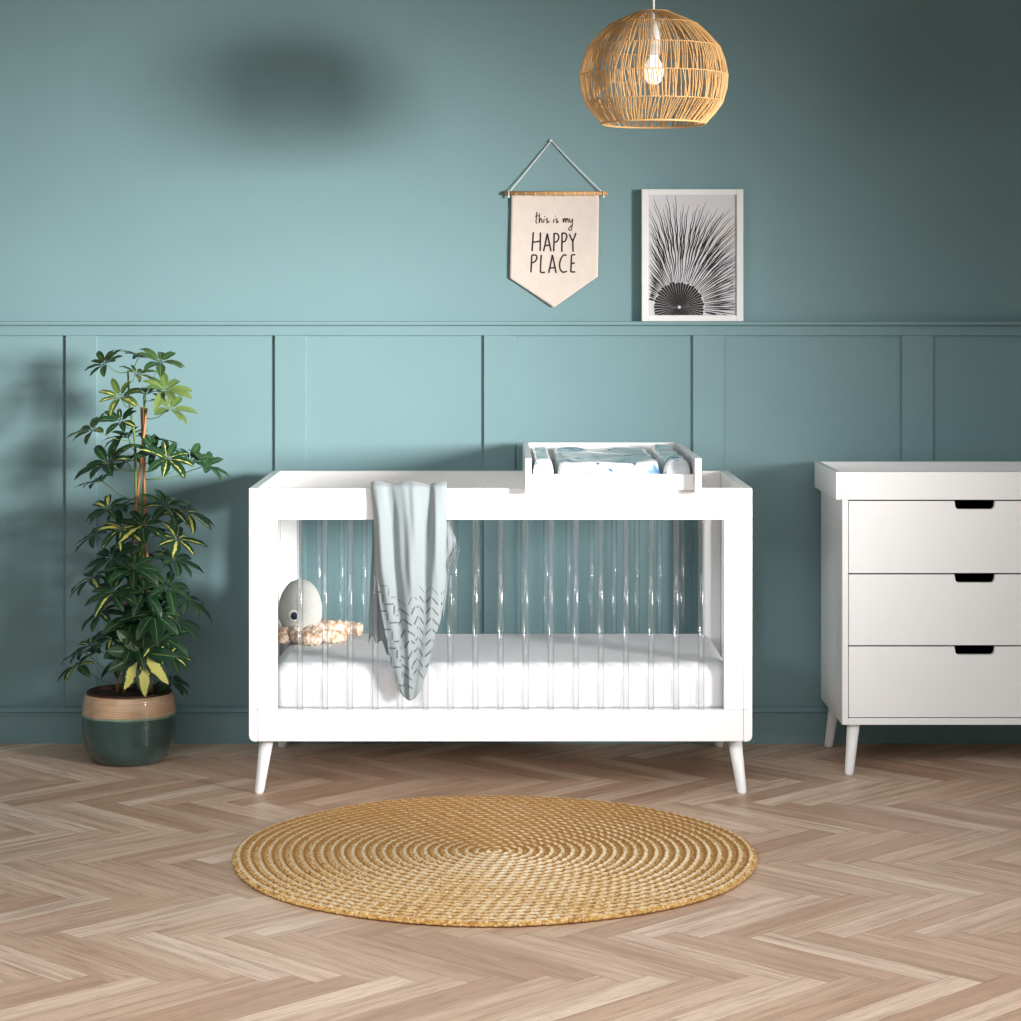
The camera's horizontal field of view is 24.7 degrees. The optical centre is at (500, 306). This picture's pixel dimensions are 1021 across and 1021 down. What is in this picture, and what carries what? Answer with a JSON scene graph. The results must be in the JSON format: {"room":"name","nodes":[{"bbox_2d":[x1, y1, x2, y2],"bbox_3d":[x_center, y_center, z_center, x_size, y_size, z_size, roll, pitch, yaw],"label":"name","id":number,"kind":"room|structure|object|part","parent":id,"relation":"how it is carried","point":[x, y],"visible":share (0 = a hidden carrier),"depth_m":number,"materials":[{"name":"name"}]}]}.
{"room":"children's room","nodes":[
{"label":"children's room","id":0,"kind":"room"},
{"bbox_2d":[0,0,1020,705],"bbox_3d":[0.000,0.125,7.605,7.200,2.670,0.120,0,0,0],"label":"wall","id":1,"kind":"structure","parent":0,"point":[161,160],"depth_m":7.55,"materials":[{"name":"teal paint"}]},
{"bbox_2d":[66,335,96,706],"bbox_3d":[-1.357,0.692,7.540,0.101,1.202,0.010,0,0,0],"label":"trim","id":2,"kind":"structure","parent":1,"relation":"attached to","point":[81,388],"depth_m":7.53,"materials":[{"name":"teal paint"}]},
{"bbox_2d":[275,335,305,579],"bbox_3d":[-0.680,0.692,7.540,0.101,1.202,0.010,0,0,0],"label":"trim","id":3,"kind":"structure","parent":1,"relation":"attached to","point":[290,350],"depth_m":7.53,"materials":[{"name":"teal paint"}]},
{"bbox_2d":[484,335,514,633],"bbox_3d":[-0.004,0.692,7.540,0.101,1.202,0.010,0,0,0],"label":"trim","id":4,"kind":"structure","parent":1,"relation":"attached to","point":[499,350],"depth_m":7.53,"materials":[{"name":"teal paint"}]},
{"bbox_2d":[0,706,1020,743],"bbox_3d":[0.000,1.351,7.535,7.200,0.118,0.019,0,0,0],"label":"baseboard","id":5,"kind":"structure","parent":1,"relation":"attached to","point":[18,724],"depth_m":7.53,"materials":[{"name":"teal paint"}]},
{"bbox_2d":[0,325,1020,334],"bbox_3d":[0.000,0.075,7.537,7.200,0.034,0.016,0,0,0],"label":"trim","id":6,"kind":"structure","parent":1,"relation":"attached to","point":[4,329],"depth_m":7.53,"materials":[{"name":"teal paint"}]},
{"bbox_2d":[0,321,1020,324],"bbox_3d":[0.000,0.052,7.523,7.200,0.012,0.044,0,0,0],"label":"trim","id":7,"kind":"structure","parent":1,"relation":"attached to","point":[1,322],"depth_m":7.50,"materials":[{"name":"teal paint"}]},
{"bbox_2d":[641,189,742,320],"bbox_3d":[0.619,-0.167,7.522,0.328,0.426,0.026,0,0,0],"label":"picture frame","id":8,"kind":"object","parent":7,"relation":"on","point":[692,239],"visible":1,"depth_m":7.52,"materials":[{"name":"white paint"}]},
{"bbox_2d":[505,140,607,306],"bbox_3d":[0.180,-0.270,7.534,0.334,0.544,0.023,0,0,0],"label":"banner","id":9,"kind":"object","parent":1,"relation":"attached to","point":[554,238],"visible":1,"depth_m":7.53,"materials":[{"name":"beige fabric"}]},
{"bbox_2d":[693,335,723,633],"bbox_3d":[0.672,0.692,7.540,0.101,1.202,0.010,0,0,0],"label":"trim","id":10,"kind":"structure","parent":1,"relation":"attached to","point":[708,350],"depth_m":7.53,"materials":[{"name":"teal paint"}]},
{"bbox_2d":[902,335,932,460],"bbox_3d":[1.349,0.692,7.540,0.101,1.202,0.010,0,0,0],"label":"trim","id":11,"kind":"structure","parent":1,"relation":"attached to","point":[917,350],"depth_m":7.53,"materials":[{"name":"teal paint"}]},
{"bbox_2d":[0,744,1020,1020],"bbox_3d":[0.000,1.410,3.245,7.200,0.001,8.600,0,0,0],"label":"floor","id":12,"kind":"structure","parent":0,"point":[889,889],"depth_m":5.50,"materials":[{"name":"brown wood"}]},
{"bbox_2d":[57,348,229,766],"bbox_3d":[-1.122,0.768,7.232,0.489,1.284,0.350,0,0,19],"label":"potted plant","id":13,"kind":"object","parent":12,"relation":"on","point":[130,723],"visible":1,"depth_m":7.16,"materials":[{"name":"green plant"}]},
{"bbox_3d":[-1.151,0.955,7.212,0.042,0.497,0.014,0,0,-27],"label":"stem","id":14,"kind":"part","parent":13,"relation":"part of","materials":[{"name":"brown plant"}]},
{"bbox_3d":[-1.154,1.217,7.236,0.261,0.056,0.261,0,0,0],"label":"nursery pot","id":15,"kind":"part","parent":13,"relation":"part of","materials":[{"name":"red plastic"}]},
{"bbox_3d":[-1.154,1.302,7.236,0.290,0.215,0.290,0,0,0],"label":"pot","id":16,"kind":"part","parent":13,"relation":"part of","materials":[{"name":"teal ceramic"}]},
{"bbox_3d":[-1.127,0.703,7.233,0.064,1.002,0.020,0,0,-7],"label":"stem","id":17,"kind":"part","parent":13,"relation":"part of","materials":[{"name":"brown plant"}]},
{"bbox_3d":[-1.122,0.738,7.258,0.046,0.930,0.015,0,0,36],"label":"stem","id":18,"kind":"part","parent":13,"relation":"part of","materials":[{"name":"brown plant"}]},
{"bbox_2d":[232,795,757,927],"bbox_3d":[-0.021,1.401,5.980,1.350,0.017,1.383,0,0,18],"label":"round rug","id":19,"kind":"object","parent":12,"relation":"on","point":[496,861],"visible":1,"depth_m":5.88,"materials":[{"name":"wicker"}]},
{"bbox_2d":[249,471,751,793],"bbox_3d":[0.000,0.967,7.100,1.453,0.887,0.751,0,0,0],"label":"bed","id":20,"kind":"object","parent":12,"relation":"on","point":[279,500],"visible":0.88,"depth_m":6.72,"materials":[{"name":"white paint"}]},
{"bbox_3d":[-0.714,0.888,6.755,0.025,0.548,0.062,0,0,0],"label":"post","id":21,"kind":"part","parent":20,"relation":"part of","materials":[{"name":"white paint"}]},
{"bbox_3d":[-0.714,1.208,7.088,0.025,0.092,0.728,0,0,0],"label":"rail","id":22,"kind":"part","parent":20,"relation":"part of","materials":[{"name":"white paint"}]},
{"bbox_3d":[-0.690,1.332,6.774,0.041,0.155,0.071,0,0,38],"label":"leg","id":23,"kind":"part","parent":20,"relation":"part of","materials":[{"name":"white paint"}]},
{"bbox_3d":[-0.714,0.569,7.088,0.025,0.091,0.728,0,0,0],"label":"rail","id":24,"kind":"part","parent":20,"relation":"part of","materials":[{"name":"white paint"}]},
{"bbox_3d":[-0.673,0.888,6.736,0.056,0.548,0.024,0,0,0],"label":"corner post","id":25,"kind":"part","parent":20,"relation":"part of","materials":[{"name":"white paint"}]},
{"bbox_3d":[-0.714,0.888,7.421,0.025,0.548,0.062,0,0,0],"label":"post","id":26,"kind":"part","parent":20,"relation":"part of","materials":[{"name":"white paint"}]},
{"bbox_3d":[-0.691,1.332,7.430,0.041,0.155,0.092,0,0,-23],"label":"leg","id":27,"kind":"part","parent":20,"relation":"part of","materials":[{"name":"white paint"}]},
{"bbox_3d":[-0.673,0.888,7.440,0.056,0.548,0.024,0,0,0],"label":"corner post","id":28,"kind":"part","parent":20,"relation":"part of","materials":[{"name":"white paint"}]},
{"bbox_2d":[369,481,459,700],"bbox_3d":[-0.251,0.817,6.731,0.269,0.627,0.100,0,0,0],"label":"blanket","id":29,"kind":"object","parent":20,"relation":"on","point":[413,540],"visible":1,"depth_m":6.70,"materials":[{"name":"white fabric"}]},
{"bbox_2d":[278,634,722,707],"bbox_3d":[0.000,1.099,7.089,1.344,0.128,0.662,0,0,0],"label":"mattress","id":30,"kind":"object","parent":20,"relation":"in","point":[464,670],"visible":0.76,"depth_m":6.76,"materials":[{"name":"white fabric"}]},
{"bbox_2d":[278,578,362,644],"bbox_3d":[-0.560,0.939,7.237,0.264,0.191,0.276,0,0,0],"label":"toy","id":31,"kind":"object","parent":30,"relation":"on","point":[300,604],"visible":0.98,"depth_m":7.18,"materials":[{"name":"white fabric"}]},
{"bbox_3d":[0.000,0.569,7.440,1.402,0.091,0.024,0,0,0],"label":"rail","id":32,"kind":"part","parent":20,"relation":"part of","materials":[{"name":"white paint"}]},
{"bbox_3d":[0.000,0.569,6.736,1.402,0.091,0.024,0,0,0],"label":"rail","id":33,"kind":"part","parent":20,"relation":"part of","materials":[{"name":"white paint"}]},
{"bbox_3d":[0.000,1.208,6.736,1.402,0.092,0.024,0,0,0],"label":"rail","id":34,"kind":"part","parent":20,"relation":"part of","materials":[{"name":"white paint"}]},
{"bbox_3d":[0.000,1.176,7.088,1.396,0.024,0.676,0,0,0],"label":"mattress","id":35,"kind":"part","parent":20,"relation":"part of","materials":[{"name":"white fabric"}]},
{"bbox_2d":[523,442,700,493],"bbox_3d":[0.323,0.485,7.076,0.505,0.103,0.800,0,0,0],"label":"tray","id":36,"kind":"object","parent":20,"relation":"on","point":[692,481],"visible":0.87,"depth_m":6.71,"materials":[{"name":"white paint"}]},
{"bbox_3d":[0.080,0.485,7.076,0.018,0.103,0.800,0,0,0],"label":"panel","id":37,"kind":"part","parent":36,"relation":"part of","materials":[{"name":"white paint"}]},
{"bbox_2d":[531,444,689,473],"bbox_3d":[0.322,0.473,7.082,0.460,0.077,0.709,0,0,0],"label":"mat","id":38,"kind":"object","parent":36,"relation":"in","point":[662,459],"visible":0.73,"depth_m":6.80,"materials":[{"name":"fabric"}]},
{"bbox_3d":[0.566,0.485,7.076,0.018,0.103,0.800,0,0,0],"label":"panel","id":39,"kind":"part","parent":36,"relation":"part of","materials":[{"name":"white paint"}]},
{"bbox_3d":[0.673,0.888,7.440,0.056,0.548,0.024,0,0,0],"label":"corner post","id":40,"kind":"part","parent":20,"relation":"part of","materials":[{"name":"white paint"}]},
{"bbox_3d":[0.691,1.332,7.430,0.041,0.155,0.092,0,0,23],"label":"leg","id":41,"kind":"part","parent":20,"relation":"part of","materials":[{"name":"white paint"}]},
{"bbox_3d":[0.714,0.888,7.421,0.025,0.548,0.062,0,0,0],"label":"post","id":42,"kind":"part","parent":20,"relation":"part of","materials":[{"name":"white paint"}]},
{"bbox_3d":[0.673,0.888,6.736,0.056,0.548,0.024,0,0,0],"label":"corner post","id":43,"kind":"part","parent":20,"relation":"part of","materials":[{"name":"white paint"}]},
{"bbox_3d":[0.714,0.569,7.088,0.025,0.091,0.728,0,0,0],"label":"rail","id":44,"kind":"part","parent":20,"relation":"part of","materials":[{"name":"white paint"}]},
{"bbox_3d":[0.690,1.332,6.774,0.041,0.155,0.071,0,0,-38],"label":"leg","id":45,"kind":"part","parent":20,"relation":"part of","materials":[{"name":"white paint"}]},
{"bbox_3d":[0.714,0.888,6.755,0.025,0.548,0.062,0,0,0],"label":"post","id":46,"kind":"part","parent":20,"relation":"part of","materials":[{"name":"white paint"}]},
{"bbox_3d":[0.714,1.208,7.088,0.025,0.092,0.728,0,0,0],"label":"rail","id":47,"kind":"part","parent":20,"relation":"part of","materials":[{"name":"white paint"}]},
{"bbox_2d":[821,491,1020,774],"bbox_3d":[1.429,0.996,7.249,0.800,0.829,0.477,0,0,0],"label":"dresser","id":48,"kind":"object","parent":12,"relation":"on","point":[921,599],"visible":0.91,"depth_m":7.02,"materials":[{"name":"white paint"}]},
{"bbox_3d":[1.062,1.335,7.452,0.039,0.150,0.063,0,0,-37],"label":"leg","id":49,"kind":"part","parent":48,"relation":"part of","materials":[{"name":"white paint"}]},
{"bbox_3d":[1.038,0.920,7.255,0.018,0.678,0.465,0,0,0],"label":"panel","id":50,"kind":"part","parent":48,"relation":"part of","materials":[{"name":"white paint"}]},
{"bbox_3d":[1.062,1.335,7.045,0.039,0.150,0.075,0,0,22],"label":"leg","id":51,"kind":"part","parent":48,"relation":"part of","materials":[{"name":"white paint"}]},
{"bbox_2d":[815,461,1020,499],"bbox_3d":[1.429,0.538,7.255,0.840,0.084,0.481,0,0,0],"label":"changer top","id":52,"kind":"object","parent":48,"relation":"on","point":[840,480],"visible":1,"depth_m":7.01,"materials":[{"name":"white paint"}]},
{"bbox_3d":[1.429,1.130,7.032,0.760,0.213,0.018,0,0,0],"label":"drawer","id":53,"kind":"part","parent":48,"relation":"part of","materials":[{"name":"white paint"}]},
{"bbox_3d":[1.429,0.913,7.032,0.760,0.213,0.018,0,0,0],"label":"drawer","id":54,"kind":"part","parent":48,"relation":"part of","materials":[{"name":"white paint"}]},
{"bbox_3d":[1.429,0.693,7.032,0.760,0.217,0.018,0,0,0],"label":"drawer","id":55,"kind":"part","parent":48,"relation":"part of","materials":[{"name":"white paint"}]},
{"bbox_3d":[1.429,1.250,7.255,0.764,0.020,0.465,0,0,0],"label":"panel","id":56,"kind":"part","parent":48,"relation":"part of","materials":[{"name":"white paint"}]},
{"bbox_3d":[0.000,-1.250,3.305,7.200,0.080,8.720,0,0,0],"label":"ceiling","id":57,"kind":"structure","parent":0,"visible":0},
{"bbox_2d":[579,0,728,128],"bbox_3d":[0.426,-0.858,6.485,0.429,0.702,0.429,0,0,0],"label":"pendant lamp","id":58,"kind":"object","parent":57,"relation":"hanging from","point":[654,70],"visible":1,"depth_m":6.38,"materials":[{"name":"wicker"}]},
{"bbox_3d":[0.426,-0.659,6.485,0.055,0.083,0.055,0,0,0],"label":"bulb","id":59,"kind":"part","parent":58,"relation":"part of","materials":[{"name":"white glass"}]}
]}

